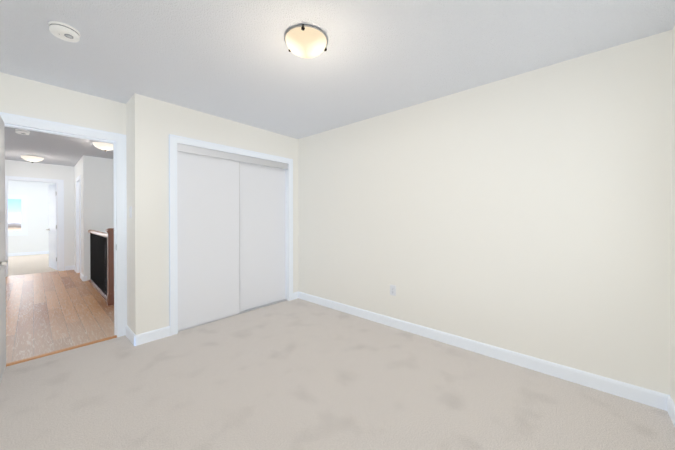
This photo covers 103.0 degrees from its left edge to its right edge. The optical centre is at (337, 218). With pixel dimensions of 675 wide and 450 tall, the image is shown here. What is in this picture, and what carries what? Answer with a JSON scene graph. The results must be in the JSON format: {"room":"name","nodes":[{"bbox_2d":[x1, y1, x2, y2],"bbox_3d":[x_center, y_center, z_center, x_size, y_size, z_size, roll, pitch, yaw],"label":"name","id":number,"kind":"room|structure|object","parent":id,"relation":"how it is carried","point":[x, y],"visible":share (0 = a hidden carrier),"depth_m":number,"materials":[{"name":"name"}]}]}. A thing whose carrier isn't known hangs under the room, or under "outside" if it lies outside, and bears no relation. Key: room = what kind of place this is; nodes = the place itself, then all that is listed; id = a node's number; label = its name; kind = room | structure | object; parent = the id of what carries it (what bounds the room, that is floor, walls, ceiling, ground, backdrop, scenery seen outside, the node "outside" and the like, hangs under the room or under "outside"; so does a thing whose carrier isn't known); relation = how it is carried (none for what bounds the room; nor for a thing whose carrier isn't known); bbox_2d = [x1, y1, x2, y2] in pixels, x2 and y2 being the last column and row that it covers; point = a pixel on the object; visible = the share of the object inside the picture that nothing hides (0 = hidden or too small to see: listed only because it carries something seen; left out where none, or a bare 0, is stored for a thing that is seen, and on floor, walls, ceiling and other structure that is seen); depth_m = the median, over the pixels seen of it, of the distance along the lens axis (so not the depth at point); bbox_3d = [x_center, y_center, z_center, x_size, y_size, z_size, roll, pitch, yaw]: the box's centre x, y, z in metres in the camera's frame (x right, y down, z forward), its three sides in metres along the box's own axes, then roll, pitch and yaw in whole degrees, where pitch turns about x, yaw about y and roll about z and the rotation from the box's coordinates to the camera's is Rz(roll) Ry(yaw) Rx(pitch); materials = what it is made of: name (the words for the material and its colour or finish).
{"room":"empty bedroom","nodes":[
{"label":"empty bedroom","id":0,"kind":"room"},
{"bbox_2d":[8,180,57,252],"bbox_3d":[-10.630,-0.022,8.274,0.120,2.440,3.550,0,0,41],"label":"wall","id":1,"kind":"structure","parent":0,"point":[36,238],"depth_m":8.87,"materials":[{"name":"white paint"}]},
{"bbox_2d":[8,194,27,235],"bbox_3d":[-10.461,-0.113,8.439,0.155,1.310,0.970,0,0,41],"label":"window frame","id":2,"kind":"structure","parent":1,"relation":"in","point":[24,222],"depth_m":8.70,"materials":[{"name":"white wood"}]},
{"bbox_2d":[8,251,48,256],"bbox_3d":[-10.633,1.148,8.177,0.014,0.102,3.390,0,0,41],"label":"baseboard","id":3,"kind":"structure","parent":1,"relation":"attached to","point":[28,253],"depth_m":8.77,"materials":[{"name":"white wood"}]},
{"bbox_2d":[8,254,58,275],"bbox_3d":[-8.965,1.236,6.813,4.560,0.060,3.550,0,0,41],"label":"floor","id":4,"kind":"structure","parent":0,"point":[26,264],"depth_m":7.05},
{"bbox_2d":[5,160,74,270],"bbox_3d":[-6.650,-0.009,5.984,0.120,2.440,1.720,0,0,41],"label":"wall","id":5,"kind":"structure","parent":0,"point":[36,170],"depth_m":6.24,"materials":[{"name":"white paint"}]},
{"bbox_2d":[5,176,63,276],"bbox_3d":[-6.696,0.159,5.933,0.160,2.105,0.910,0,0,41],"label":"door frame","id":6,"kind":"structure","parent":5,"relation":"attached to","point":[61,220],"depth_m":6.17,"materials":[{"name":"white wood"}]},
{"bbox_2d":[46,183,57,269],"bbox_3d":[-6.815,0.190,6.448,0.767,2.012,0.152,0,0,33],"label":"bedroom door","id":7,"kind":"structure","parent":5,"relation":"in","point":[53,220],"depth_m":6.38,"materials":[{"name":"white wood"}]},
{"bbox_2d":[6,270,114,362],"bbox_3d":[-4.691,1.252,4.164,5.355,0.060,1.570,0,0,41],"label":"floor","id":8,"kind":"structure","parent":0,"point":[47,312],"depth_m":3.43,"materials":[{"name":"brown wood"}]},
{"bbox_2d":[88,228,113,305],"bbox_3d":[-4.018,0.677,4.540,2.243,1.085,0.126,0,0,41],"label":"stair railing","id":9,"kind":"object","parent":8,"relation":"on","point":[101,280],"visible":0.94,"depth_m":4.28,"materials":[{"name":"brown wood"}]},
{"bbox_2d":[6,335,116,366],"bbox_3d":[-2.550,1.225,2.511,0.050,0.012,0.765,0,0,41],"label":"trim","id":10,"kind":"structure","parent":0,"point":[54,352],"depth_m":2.47,"materials":[{"name":"brown wood"}]},
{"bbox_2d":[0,72,125,134],"bbox_3d":[-2.750,0.012,2.348,0.120,2.440,1.425,0,0,41],"label":"wall","id":11,"kind":"structure","parent":0,"point":[20,96],"depth_m":2.47,"materials":[{"name":"white paint"}]},
{"bbox_2d":[0,116,7,382],"bbox_3d":[-2.502,0.216,1.963,0.778,2.012,0.152,0,0,43],"label":"bedroom door","id":12,"kind":"structure","parent":11,"relation":"in","point":[3,261],"depth_m":2.12,"materials":[{"name":"white wood"}]},
{"bbox_2d":[0,112,126,336],"bbox_3d":[-2.585,0.177,2.537,0.160,2.108,0.921,0,0,41],"label":"door frame","id":13,"kind":"structure","parent":11,"relation":"attached to","point":[121,223],"depth_m":2.79,"materials":[{"name":"white wood"}]},
{"bbox_2d":[74,157,82,273],"bbox_3d":[-5.584,-0.008,5.870,1.630,2.440,0.120,0,0,41],"label":"wall","id":14,"kind":"structure","parent":0,"point":[78,168],"depth_m":5.51,"materials":[{"name":"white paint"}]},
{"bbox_2d":[76,175,80,273],"bbox_3d":[-5.502,0.162,5.790,0.800,2.100,0.134,0,0,41],"label":"door frame","id":15,"kind":"structure","parent":14,"relation":"attached to","point":[78,186],"depth_m":5.96,"materials":[{"name":"white wood"}]},
{"bbox_2d":[79,196,79,272],"bbox_3d":[-5.506,0.193,5.786,0.650,2.014,0.035,0,0,41],"label":"hall door","id":16,"kind":"structure","parent":14,"relation":"in","point":[79,234],"depth_m":5.93,"materials":[{"name":"white wood"}]},
{"bbox_2d":[80,273,85,280],"bbox_3d":[-5.065,1.164,5.343,0.414,0.102,0.034,0,0,41],"label":"baseboard","id":17,"kind":"structure","parent":14,"relation":"attached to","point":[82,277],"depth_m":5.24,"materials":[{"name":"white wood"}]},
{"bbox_2d":[82,155,113,280],"bbox_3d":[-4.554,1.343,5.723,0.120,5.140,1.250,0,0,41],"label":"wall","id":18,"kind":"structure","parent":0,"point":[98,198],"depth_m":5.34,"materials":[{"name":"white paint"}]},
{"bbox_2d":[126,97,132,330],"bbox_3d":[-2.269,0.008,2.947,0.710,2.440,0.110,0,0,41],"label":"wall","id":19,"kind":"structure","parent":0,"point":[129,219],"depth_m":2.75,"materials":[{"name":"white paint"}]},
{"bbox_2d":[126,326,133,344],"bbox_3d":[-2.094,1.179,2.717,0.384,0.102,0.014,0,0,41],"label":"baseboard","id":20,"kind":"structure","parent":19,"relation":"attached to","point":[129,333],"depth_m":2.70,"materials":[{"name":"white wood"}]},
{"bbox_2d":[132,93,297,334],"bbox_3d":[-1.321,0.006,3.401,0.110,2.440,2.045,0,0,41],"label":"wall","id":21,"kind":"structure","parent":0,"point":[155,123],"depth_m":2.75,"materials":[{"name":"white paint"}]},
{"bbox_2d":[134,326,169,345],"bbox_3d":[-1.854,1.179,2.710,0.014,0.102,0.285,0,0,41],"label":"baseboard","id":22,"kind":"structure","parent":21,"relation":"attached to","point":[153,335],"depth_m":2.69,"materials":[{"name":"white wood"}]},
{"bbox_2d":[177,151,239,329],"bbox_3d":[-1.505,0.243,3.180,0.025,1.956,0.739,0,0,41],"label":"closet door","id":23,"kind":"structure","parent":21,"relation":"in","point":[208,211],"depth_m":3.15,"materials":[{"name":"white wood"}]},
{"bbox_2d":[169,134,292,335],"bbox_3d":[-1.216,0.171,3.423,0.020,2.110,1.635,0,0,41],"label":"trim","id":24,"kind":"structure","parent":21,"relation":"attached to","point":[174,140],"depth_m":2.86,"materials":[{"name":"white wood"}]},
{"bbox_2d":[177,143,287,331],"bbox_3d":[-1.266,0.205,3.467,0.088,2.040,1.495,0,0,41],"label":"trim","id":25,"kind":"structure","parent":21,"relation":"attached to","point":[212,153],"depth_m":3.33,"materials":[{"name":"white wood"}]},
{"bbox_2d":[240,162,284,311],"bbox_3d":[-1.047,0.240,3.747,0.022,1.956,0.778,0,0,41],"label":"closet door","id":26,"kind":"structure","parent":21,"relation":"in","point":[262,234],"depth_m":3.73,"materials":[{"name":"white wood"}]},
{"bbox_2d":[285,169,287,299],"bbox_3d":[-1.265,0.198,3.466,0.114,2.055,1.525,0,0,41],"label":"door frame","id":27,"kind":"structure","parent":21,"relation":"attached to","point":[286,234],"depth_m":4.02,"materials":[{"name":"white wood"}]},
{"bbox_2d":[0,298,674,449],"bbox_3d":[-0.334,1.264,1.901,4.175,0.060,3.240,0,0,41],"label":"floor carpet","id":28,"kind":"object","parent":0,"point":[297,374],"visible":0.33,"depth_m":1.85,"materials":[{"name":"beige carpet"}]},
{"bbox_2d":[0,0,674,166],"bbox_3d":[-3.125,-1.251,2.815,9.590,0.080,5.540,0,0,41],"label":"ceiling","id":29,"kind":"structure","parent":0,"point":[236,61],"depth_m":1.93,"materials":[{"name":"white paint"}]},
{"bbox_2d":[15,129,29,134],"bbox_3d":[-4.354,-1.188,3.713,0.136,0.056,0.136,0,0,41],"label":"smoke detector","id":30,"kind":"object","parent":29,"relation":"attached to","point":[22,132],"visible":1,"depth_m":3.68,"materials":[{"name":"white plastic"}]},
{"bbox_2d":[21,155,43,162],"bbox_3d":[-5.960,-1.154,5.249,0.308,0.141,0.308,0,0,41],"label":"light","id":31,"kind":"object","parent":29,"relation":"attached to","point":[32,158],"visible":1,"depth_m":5.18,"materials":[{"name":"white glass"}]},
{"bbox_2d":[48,21,79,41],"bbox_3d":[-1.734,-1.177,1.709,0.144,0.056,0.144,0,0,41],"label":"smoke detector","id":32,"kind":"object","parent":29,"relation":"attached to","point":[64,31],"visible":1,"depth_m":1.68,"materials":[{"name":"white plastic"}]},
{"bbox_2d":[93,142,112,151],"bbox_3d":[-3.749,-1.149,4.339,0.308,0.141,0.308,0,0,41],"label":"light","id":33,"kind":"object","parent":29,"relation":"attached to","point":[104,146],"visible":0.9,"depth_m":4.25,"materials":[{"name":"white glass"}]},
{"bbox_2d":[284,24,327,57],"bbox_3d":[-0.212,-1.155,1.808,0.296,0.100,0.289,0,0,41],"label":"light","id":34,"kind":"object","parent":29,"relation":"attached to","point":[304,41],"visible":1,"depth_m":1.73,"materials":[{"name":"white glass"}]},
{"bbox_2d":[275,29,672,394],"bbox_3d":[0.542,0.007,3.201,4.590,2.440,0.120,0,0,41],"label":"wall","id":35,"kind":"structure","parent":0,"point":[528,213],"depth_m":2.24,"materials":[{"name":"white paint"}]},
{"bbox_2d":[390,285,395,295],"bbox_3d":[0.627,0.813,3.045,0.072,0.116,0.009,0,0,41],"label":"outlet","id":36,"kind":"object","parent":35,"relation":"attached to","point":[393,290],"visible":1,"depth_m":3.04,"materials":[{"name":"white plastic"}]},
{"bbox_2d":[294,291,666,408],"bbox_3d":[0.755,1.178,2.920,3.650,0.102,0.030,0,0,41],"label":"baseboard","id":37,"kind":"structure","parent":35,"relation":"attached to","point":[656,399],"depth_m":2.27,"materials":[{"name":"white wood"}]},
{"bbox_2d":[670,26,674,403],"bbox_3d":[1.147,0.022,0.508,0.120,2.440,3.120,0,0,41],"label":"wall","id":38,"kind":"structure","parent":0,"point":[672,361],"depth_m":1.69,"materials":[{"name":"white paint"}]},
{"bbox_2d":[662,395,674,426],"bbox_3d":[1.136,1.191,0.604,0.014,0.102,2.940,0,0,41],"label":"baseboard","id":39,"kind":"structure","parent":38,"relation":"attached to","point":[668,405],"depth_m":1.69,"materials":[{"name":"white wood"}]},
{"label":"outside","id":40,"kind":"structure","parent":0,"visible":0},
{"bbox_2d":[8,199,20,230],"bbox_3d":[-10.555,-0.155,8.721,0.001,2.100,2.280,0,0,41],"label":"bedroom window","id":41,"kind":"structure","parent":40,"point":[14,214],"depth_m":8.76,"materials":[{"name":"clear glass"}]}
]}

